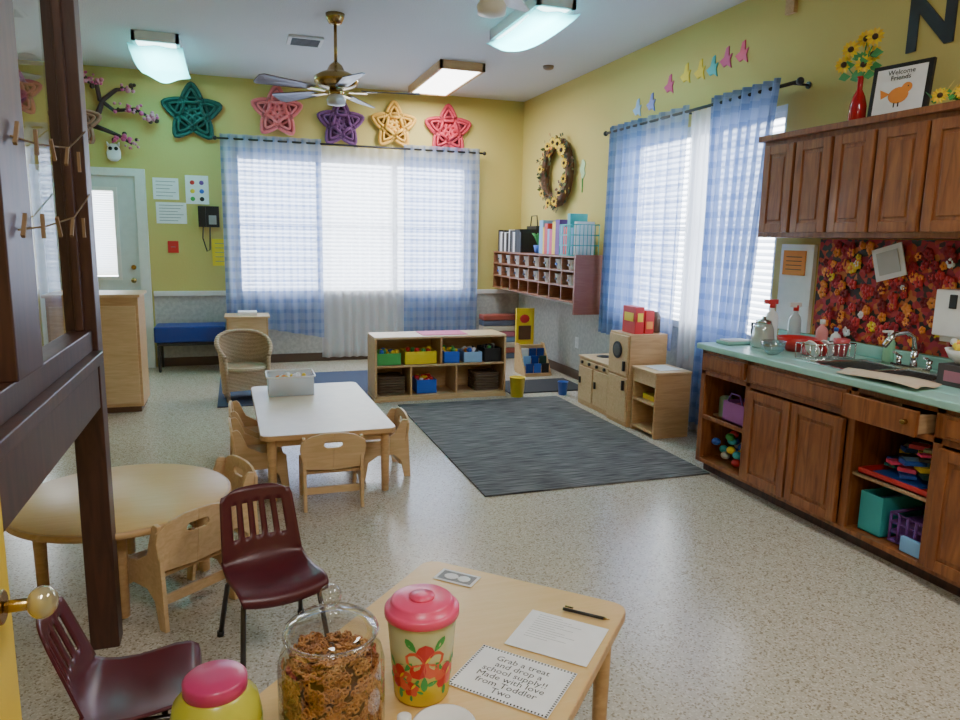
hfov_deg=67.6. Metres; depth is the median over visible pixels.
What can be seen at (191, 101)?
star decoration
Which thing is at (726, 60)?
bird decoration
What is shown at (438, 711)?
bowl
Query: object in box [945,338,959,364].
bowl
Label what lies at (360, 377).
area rug
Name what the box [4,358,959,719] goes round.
floor
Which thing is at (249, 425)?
chair
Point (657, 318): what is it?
canister
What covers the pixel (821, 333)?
soap bottle
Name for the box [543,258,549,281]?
cups
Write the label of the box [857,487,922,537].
file box
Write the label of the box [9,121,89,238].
twine
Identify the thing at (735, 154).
curtain
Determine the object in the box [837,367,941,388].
paper sheet
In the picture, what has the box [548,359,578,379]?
baseboard
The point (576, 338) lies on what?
electrical outlet
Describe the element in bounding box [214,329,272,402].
wicker armchair
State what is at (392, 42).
ceiling
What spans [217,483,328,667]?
chair
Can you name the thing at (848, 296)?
backsplash
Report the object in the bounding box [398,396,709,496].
area rug
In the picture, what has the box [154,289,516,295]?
trim
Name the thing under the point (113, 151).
decoration
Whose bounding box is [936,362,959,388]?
tissue box
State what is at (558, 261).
cups
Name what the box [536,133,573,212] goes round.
flower wreath
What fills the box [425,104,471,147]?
star decoration
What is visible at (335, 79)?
ceiling fan
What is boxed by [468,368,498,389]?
wicker basket
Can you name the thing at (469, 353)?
bin
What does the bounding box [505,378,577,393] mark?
floor mat
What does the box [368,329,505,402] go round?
storage shelf
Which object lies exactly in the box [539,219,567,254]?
books
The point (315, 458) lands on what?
chair
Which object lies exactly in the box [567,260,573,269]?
cups
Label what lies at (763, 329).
electric kettle
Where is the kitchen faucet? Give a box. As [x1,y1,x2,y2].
[882,330,937,371]
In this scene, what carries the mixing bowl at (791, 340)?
on the countertop
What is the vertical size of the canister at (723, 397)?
0.135 m
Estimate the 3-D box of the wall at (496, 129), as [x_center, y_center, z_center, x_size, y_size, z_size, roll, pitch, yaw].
[-2.390,-1.564,8.363,6.100,3.200,0.150,-2,10,-19]
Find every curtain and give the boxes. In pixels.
[219,133,323,336]
[321,146,403,357]
[404,145,479,331]
[598,118,642,334]
[633,105,689,350]
[676,107,710,431]
[689,78,780,424]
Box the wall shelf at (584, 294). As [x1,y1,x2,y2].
[493,251,602,314]
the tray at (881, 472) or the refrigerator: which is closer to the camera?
the tray at (881, 472)
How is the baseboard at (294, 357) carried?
attached to the wall at (496, 129)
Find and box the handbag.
[527,215,539,232]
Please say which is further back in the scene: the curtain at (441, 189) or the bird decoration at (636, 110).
the curtain at (441, 189)
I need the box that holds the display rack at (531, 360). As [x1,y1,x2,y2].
[515,342,550,376]
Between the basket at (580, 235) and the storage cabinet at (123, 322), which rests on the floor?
the storage cabinet at (123, 322)
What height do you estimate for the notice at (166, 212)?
0.230 m
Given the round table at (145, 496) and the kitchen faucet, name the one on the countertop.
the kitchen faucet
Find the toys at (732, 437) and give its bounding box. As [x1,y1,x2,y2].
[711,431,740,466]
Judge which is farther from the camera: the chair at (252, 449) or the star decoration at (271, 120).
the star decoration at (271, 120)
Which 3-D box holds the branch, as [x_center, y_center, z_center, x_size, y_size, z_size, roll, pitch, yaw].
[-3.885,-2.601,7.470,0.990,0.770,0.121,-2,10,-19]
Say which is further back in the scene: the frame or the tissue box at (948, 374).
the tissue box at (948, 374)
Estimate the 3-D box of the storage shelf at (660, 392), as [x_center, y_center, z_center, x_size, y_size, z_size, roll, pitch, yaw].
[1.422,0.320,5.670,0.325,0.526,0.350,-2,10,-19]
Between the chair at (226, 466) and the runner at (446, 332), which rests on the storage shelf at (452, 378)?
the runner at (446, 332)
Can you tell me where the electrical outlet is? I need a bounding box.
[575,337,578,347]
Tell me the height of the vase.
0.520 m
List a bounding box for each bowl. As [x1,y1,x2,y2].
[413,704,474,719]
[761,340,786,354]
[777,335,816,351]
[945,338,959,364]
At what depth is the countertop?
3.81 m
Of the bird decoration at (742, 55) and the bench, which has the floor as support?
the bench
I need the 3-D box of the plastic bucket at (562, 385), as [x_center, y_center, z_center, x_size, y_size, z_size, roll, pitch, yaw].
[0.814,0.275,7.045,0.108,0.130,0.108,-2,10,-19]
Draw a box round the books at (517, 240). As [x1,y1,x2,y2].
[498,229,537,252]
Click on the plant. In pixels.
(536, 236)
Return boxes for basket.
[377,372,404,394]
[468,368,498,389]
[559,213,599,255]
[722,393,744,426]
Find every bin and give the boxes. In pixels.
[265,369,315,396]
[377,348,400,365]
[400,346,436,364]
[412,373,436,393]
[442,345,459,362]
[457,346,481,362]
[477,343,500,361]
[899,535,919,558]
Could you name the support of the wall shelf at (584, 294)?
attached to the wall at (808, 43)
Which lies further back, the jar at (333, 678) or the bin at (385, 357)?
the bin at (385, 357)
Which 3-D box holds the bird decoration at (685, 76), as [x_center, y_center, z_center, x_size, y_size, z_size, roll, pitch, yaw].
[1.660,-2.310,5.787,0.008,0.160,0.140,-2,10,-19]
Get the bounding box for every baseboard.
[158,353,367,366]
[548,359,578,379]
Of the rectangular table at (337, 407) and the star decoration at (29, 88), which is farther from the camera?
the star decoration at (29, 88)
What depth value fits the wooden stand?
7.81 m
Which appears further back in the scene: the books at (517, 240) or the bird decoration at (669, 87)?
the books at (517, 240)
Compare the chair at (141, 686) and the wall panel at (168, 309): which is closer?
the chair at (141, 686)
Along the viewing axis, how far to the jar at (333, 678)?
1.51 m
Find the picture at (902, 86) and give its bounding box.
[867,57,936,116]
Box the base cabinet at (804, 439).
[695,350,959,596]
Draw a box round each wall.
[18,59,523,366]
[521,0,959,358]
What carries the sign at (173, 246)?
attached to the wall at (496, 129)
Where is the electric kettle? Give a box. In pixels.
[750,316,774,348]
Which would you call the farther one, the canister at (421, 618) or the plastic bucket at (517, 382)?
the plastic bucket at (517, 382)
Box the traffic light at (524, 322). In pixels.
[514,308,534,369]
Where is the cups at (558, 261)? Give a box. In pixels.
[554,259,560,283]
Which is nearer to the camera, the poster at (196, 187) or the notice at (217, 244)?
the poster at (196, 187)
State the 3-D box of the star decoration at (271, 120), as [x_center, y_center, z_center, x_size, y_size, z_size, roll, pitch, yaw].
[-2.273,-2.810,8.030,0.567,0.545,0.089,-2,10,-19]
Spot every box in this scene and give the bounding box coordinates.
[622,305,644,333]
[643,309,654,333]
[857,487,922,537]
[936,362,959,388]
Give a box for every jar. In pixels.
[170,659,262,719]
[277,583,384,719]
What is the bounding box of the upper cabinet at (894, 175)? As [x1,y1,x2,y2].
[758,100,959,238]
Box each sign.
[168,241,178,252]
[449,645,576,718]
[872,242,906,281]
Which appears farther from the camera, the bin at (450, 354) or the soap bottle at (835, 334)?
the bin at (450, 354)
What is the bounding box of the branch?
[83,71,158,149]
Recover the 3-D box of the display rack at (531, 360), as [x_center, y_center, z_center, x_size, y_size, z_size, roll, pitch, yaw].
[0.604,-0.010,8.080,0.320,0.340,0.300,-2,10,-19]
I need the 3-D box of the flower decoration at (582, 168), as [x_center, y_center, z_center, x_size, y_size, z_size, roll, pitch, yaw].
[1.080,-1.941,7.555,0.010,0.340,0.118,-2,10,-19]
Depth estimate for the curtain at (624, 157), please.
6.57 m
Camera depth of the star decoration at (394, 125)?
8.46 m
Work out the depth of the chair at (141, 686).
1.96 m
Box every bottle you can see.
[397,712,410,719]
[764,299,778,343]
[787,302,801,334]
[815,319,827,340]
[830,328,840,345]
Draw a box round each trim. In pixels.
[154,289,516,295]
[517,292,750,339]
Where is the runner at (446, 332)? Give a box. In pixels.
[416,330,466,335]
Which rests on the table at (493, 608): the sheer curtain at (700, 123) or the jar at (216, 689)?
the jar at (216, 689)
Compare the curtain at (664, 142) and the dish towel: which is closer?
the dish towel
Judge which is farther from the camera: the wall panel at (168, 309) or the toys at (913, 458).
the wall panel at (168, 309)
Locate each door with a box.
[0,501,58,719]
[29,164,155,367]
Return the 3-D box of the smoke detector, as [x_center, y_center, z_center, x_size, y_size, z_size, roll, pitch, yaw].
[0.679,-2.901,7.115,0.110,0.035,0.110,-2,10,-19]
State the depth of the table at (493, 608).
2.05 m
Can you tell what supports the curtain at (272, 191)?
hanging from the curtain rod at (214, 137)
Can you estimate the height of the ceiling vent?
0.026 m
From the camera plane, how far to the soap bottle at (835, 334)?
4.32 m
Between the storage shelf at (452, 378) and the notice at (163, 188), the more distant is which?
the notice at (163, 188)
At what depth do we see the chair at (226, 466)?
3.44 m
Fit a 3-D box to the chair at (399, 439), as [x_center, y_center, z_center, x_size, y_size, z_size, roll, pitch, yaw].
[-0.652,0.521,4.631,0.341,0.400,0.360,-2,10,-19]
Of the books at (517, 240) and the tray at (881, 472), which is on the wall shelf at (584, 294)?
the books at (517, 240)
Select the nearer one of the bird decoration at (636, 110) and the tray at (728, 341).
the tray at (728, 341)
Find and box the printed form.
[504,610,608,666]
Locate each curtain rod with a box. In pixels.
[212,135,485,154]
[603,77,811,135]
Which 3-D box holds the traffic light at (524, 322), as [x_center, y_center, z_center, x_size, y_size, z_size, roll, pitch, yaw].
[0.514,-0.240,8.288,0.220,0.720,0.040,-2,10,-19]
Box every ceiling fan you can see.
[253,11,419,107]
[477,0,529,17]
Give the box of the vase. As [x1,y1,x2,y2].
[835,27,884,119]
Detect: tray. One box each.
[716,338,749,344]
[858,464,927,497]
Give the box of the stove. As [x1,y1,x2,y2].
[578,353,608,415]
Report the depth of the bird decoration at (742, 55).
5.12 m
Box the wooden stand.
[224,310,269,336]
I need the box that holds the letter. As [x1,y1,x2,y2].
[905,0,958,53]
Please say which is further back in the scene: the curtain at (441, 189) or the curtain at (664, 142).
the curtain at (441, 189)
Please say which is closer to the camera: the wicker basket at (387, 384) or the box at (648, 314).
the box at (648, 314)
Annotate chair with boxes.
[36,596,201,719]
[128,502,237,632]
[189,455,258,570]
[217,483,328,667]
[228,400,259,437]
[228,417,289,486]
[299,432,365,512]
[364,407,409,479]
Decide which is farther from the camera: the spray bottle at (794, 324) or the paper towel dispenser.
the spray bottle at (794, 324)
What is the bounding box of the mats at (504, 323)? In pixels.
[479,313,515,357]
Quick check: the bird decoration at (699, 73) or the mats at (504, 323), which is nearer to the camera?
the bird decoration at (699, 73)
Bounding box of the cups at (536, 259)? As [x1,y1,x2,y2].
[533,257,538,279]
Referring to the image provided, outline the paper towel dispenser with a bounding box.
[932,289,959,341]
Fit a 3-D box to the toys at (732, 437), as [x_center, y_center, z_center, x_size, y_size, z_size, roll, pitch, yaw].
[1.676,0.569,4.607,0.229,0.200,0.360,-2,10,-19]
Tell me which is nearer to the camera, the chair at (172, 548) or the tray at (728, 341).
the chair at (172, 548)
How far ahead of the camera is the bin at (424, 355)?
6.68 m
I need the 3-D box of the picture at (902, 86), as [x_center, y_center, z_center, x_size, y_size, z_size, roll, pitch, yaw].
[2.198,-1.410,3.745,0.049,0.276,0.310,-5,11,-30]
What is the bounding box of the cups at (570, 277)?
[566,275,572,285]
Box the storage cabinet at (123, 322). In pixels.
[41,290,149,412]
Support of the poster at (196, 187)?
attached to the wall at (496, 129)
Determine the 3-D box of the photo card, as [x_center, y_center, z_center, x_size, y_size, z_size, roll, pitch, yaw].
[-0.074,0.706,2.327,0.138,0.002,0.078,5,11,24]
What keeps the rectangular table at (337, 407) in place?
on the floor
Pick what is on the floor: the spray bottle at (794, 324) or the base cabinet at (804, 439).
the base cabinet at (804, 439)
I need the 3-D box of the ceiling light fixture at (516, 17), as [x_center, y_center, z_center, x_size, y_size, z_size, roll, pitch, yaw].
[0.384,-2.612,5.511,0.300,0.080,1.000,-2,10,-19]
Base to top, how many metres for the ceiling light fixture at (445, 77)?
0.080 m
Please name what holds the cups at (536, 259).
on the wall shelf at (584, 294)
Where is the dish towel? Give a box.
[799,347,833,355]
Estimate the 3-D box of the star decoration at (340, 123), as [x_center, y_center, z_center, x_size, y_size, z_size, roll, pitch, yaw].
[-1.602,-2.756,8.269,0.548,0.527,0.089,-2,10,-19]
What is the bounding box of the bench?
[154,322,225,372]
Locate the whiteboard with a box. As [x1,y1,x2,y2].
[776,244,817,332]
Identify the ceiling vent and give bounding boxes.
[287,34,323,47]
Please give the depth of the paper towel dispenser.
3.57 m
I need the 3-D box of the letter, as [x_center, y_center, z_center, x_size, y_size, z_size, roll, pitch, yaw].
[2.418,-1.762,3.586,0.008,0.306,0.619,-2,10,-19]
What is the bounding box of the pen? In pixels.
[562,605,609,619]
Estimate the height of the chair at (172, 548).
0.450 m
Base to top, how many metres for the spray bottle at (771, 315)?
0.287 m
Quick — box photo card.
[433,568,480,586]
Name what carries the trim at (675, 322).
attached to the wall at (808, 43)
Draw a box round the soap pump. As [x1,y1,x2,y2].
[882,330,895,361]
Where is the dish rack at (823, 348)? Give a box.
[795,338,856,360]
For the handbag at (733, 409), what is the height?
0.189 m
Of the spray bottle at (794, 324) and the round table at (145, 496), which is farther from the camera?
the spray bottle at (794, 324)
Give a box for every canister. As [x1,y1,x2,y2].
[384,584,458,706]
[653,312,660,332]
[718,395,731,416]
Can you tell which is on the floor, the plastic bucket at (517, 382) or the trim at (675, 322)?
the plastic bucket at (517, 382)
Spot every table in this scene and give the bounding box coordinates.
[5,464,230,622]
[251,382,395,503]
[259,561,625,719]
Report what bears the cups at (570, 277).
on the wall shelf at (584, 294)
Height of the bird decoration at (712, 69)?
0.160 m
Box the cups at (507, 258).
[497,254,527,278]
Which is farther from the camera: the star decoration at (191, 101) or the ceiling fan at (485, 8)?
the star decoration at (191, 101)
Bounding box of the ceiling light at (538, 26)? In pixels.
[486,7,579,51]
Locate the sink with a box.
[806,358,936,410]
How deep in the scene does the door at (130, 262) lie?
7.72 m
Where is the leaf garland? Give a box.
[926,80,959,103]
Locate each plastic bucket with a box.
[509,375,525,397]
[558,380,567,394]
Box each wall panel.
[154,293,517,357]
[518,294,678,370]
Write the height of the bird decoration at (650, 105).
0.160 m
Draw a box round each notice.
[152,177,178,199]
[156,202,186,223]
[212,239,224,265]
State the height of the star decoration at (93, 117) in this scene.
0.472 m
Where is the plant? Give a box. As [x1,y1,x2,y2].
[532,233,538,252]
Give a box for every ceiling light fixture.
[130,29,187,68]
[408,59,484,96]
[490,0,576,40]
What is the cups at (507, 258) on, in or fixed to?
on the wall shelf at (584, 294)
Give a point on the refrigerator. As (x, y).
(626, 350)
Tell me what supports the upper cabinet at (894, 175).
attached to the wall at (808, 43)
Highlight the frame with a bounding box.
[0,0,122,649]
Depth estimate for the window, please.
5.14 m
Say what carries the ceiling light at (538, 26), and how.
attached to the ceiling
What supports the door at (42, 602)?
on the floor
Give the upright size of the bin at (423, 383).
0.159 m
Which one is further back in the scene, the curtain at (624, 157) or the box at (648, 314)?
the curtain at (624, 157)
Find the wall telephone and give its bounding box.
[198,206,219,250]
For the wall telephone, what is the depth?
8.01 m
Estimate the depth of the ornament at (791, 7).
4.65 m
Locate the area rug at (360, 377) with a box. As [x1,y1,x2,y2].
[217,370,371,407]
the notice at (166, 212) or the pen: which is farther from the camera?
the notice at (166, 212)
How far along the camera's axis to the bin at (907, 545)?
3.30 m
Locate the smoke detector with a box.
[543,65,553,69]
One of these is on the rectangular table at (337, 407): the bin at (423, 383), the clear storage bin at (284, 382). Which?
the clear storage bin at (284, 382)
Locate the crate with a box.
[887,506,924,544]
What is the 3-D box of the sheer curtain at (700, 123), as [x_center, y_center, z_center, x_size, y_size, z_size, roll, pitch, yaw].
[1.694,-0.680,5.603,0.065,2.470,0.400,-2,10,-19]
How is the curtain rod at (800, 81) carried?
attached to the wall at (808, 43)
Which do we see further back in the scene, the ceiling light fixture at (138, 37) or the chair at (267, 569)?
the ceiling light fixture at (138, 37)
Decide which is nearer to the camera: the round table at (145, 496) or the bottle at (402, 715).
the bottle at (402, 715)
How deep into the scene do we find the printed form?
1.99 m
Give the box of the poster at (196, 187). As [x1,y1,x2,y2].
[185,175,208,203]
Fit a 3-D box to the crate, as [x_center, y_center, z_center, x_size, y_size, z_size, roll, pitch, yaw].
[2.126,0.806,3.397,0.281,0.154,0.194,-2,10,-19]
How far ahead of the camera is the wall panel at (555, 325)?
8.06 m
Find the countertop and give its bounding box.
[697,329,959,412]
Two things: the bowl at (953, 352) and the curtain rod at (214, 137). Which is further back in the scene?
the curtain rod at (214, 137)
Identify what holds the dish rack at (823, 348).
on the countertop
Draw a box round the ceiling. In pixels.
[13,0,745,101]
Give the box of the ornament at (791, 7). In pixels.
[785,0,797,15]
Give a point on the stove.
(593, 368)
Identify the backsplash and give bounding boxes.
[812,239,959,357]
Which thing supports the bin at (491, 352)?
in the storage shelf at (452, 378)
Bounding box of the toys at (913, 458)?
[884,442,932,480]
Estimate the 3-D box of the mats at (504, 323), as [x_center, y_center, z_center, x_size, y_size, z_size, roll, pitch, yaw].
[0.238,-0.305,9.135,0.480,0.556,0.200,-2,10,-19]
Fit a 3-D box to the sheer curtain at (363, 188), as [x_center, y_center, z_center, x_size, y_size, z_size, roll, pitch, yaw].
[-1.402,-1.266,8.598,1.000,2.470,0.052,-2,10,-19]
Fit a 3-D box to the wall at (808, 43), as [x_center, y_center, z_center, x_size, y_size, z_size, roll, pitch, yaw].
[2.231,-0.824,4.503,0.150,3.200,10.250,-2,10,-19]
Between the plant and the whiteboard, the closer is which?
the whiteboard
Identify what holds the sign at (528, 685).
on the table at (493, 608)
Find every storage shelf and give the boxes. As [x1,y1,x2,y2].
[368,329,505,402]
[630,364,691,438]
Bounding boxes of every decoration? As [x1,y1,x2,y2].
[18,68,42,113]
[47,109,101,143]
[106,141,120,160]
[161,81,221,139]
[250,85,302,135]
[317,103,364,144]
[371,100,416,146]
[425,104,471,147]
[580,159,585,191]
[633,98,640,115]
[646,93,655,110]
[664,74,673,92]
[680,63,690,82]
[694,59,704,78]
[706,55,718,75]
[720,46,732,67]
[735,40,748,61]
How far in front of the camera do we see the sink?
3.85 m
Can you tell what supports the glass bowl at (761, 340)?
on the countertop
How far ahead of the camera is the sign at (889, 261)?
4.00 m
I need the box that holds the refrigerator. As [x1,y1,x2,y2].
[606,330,667,426]

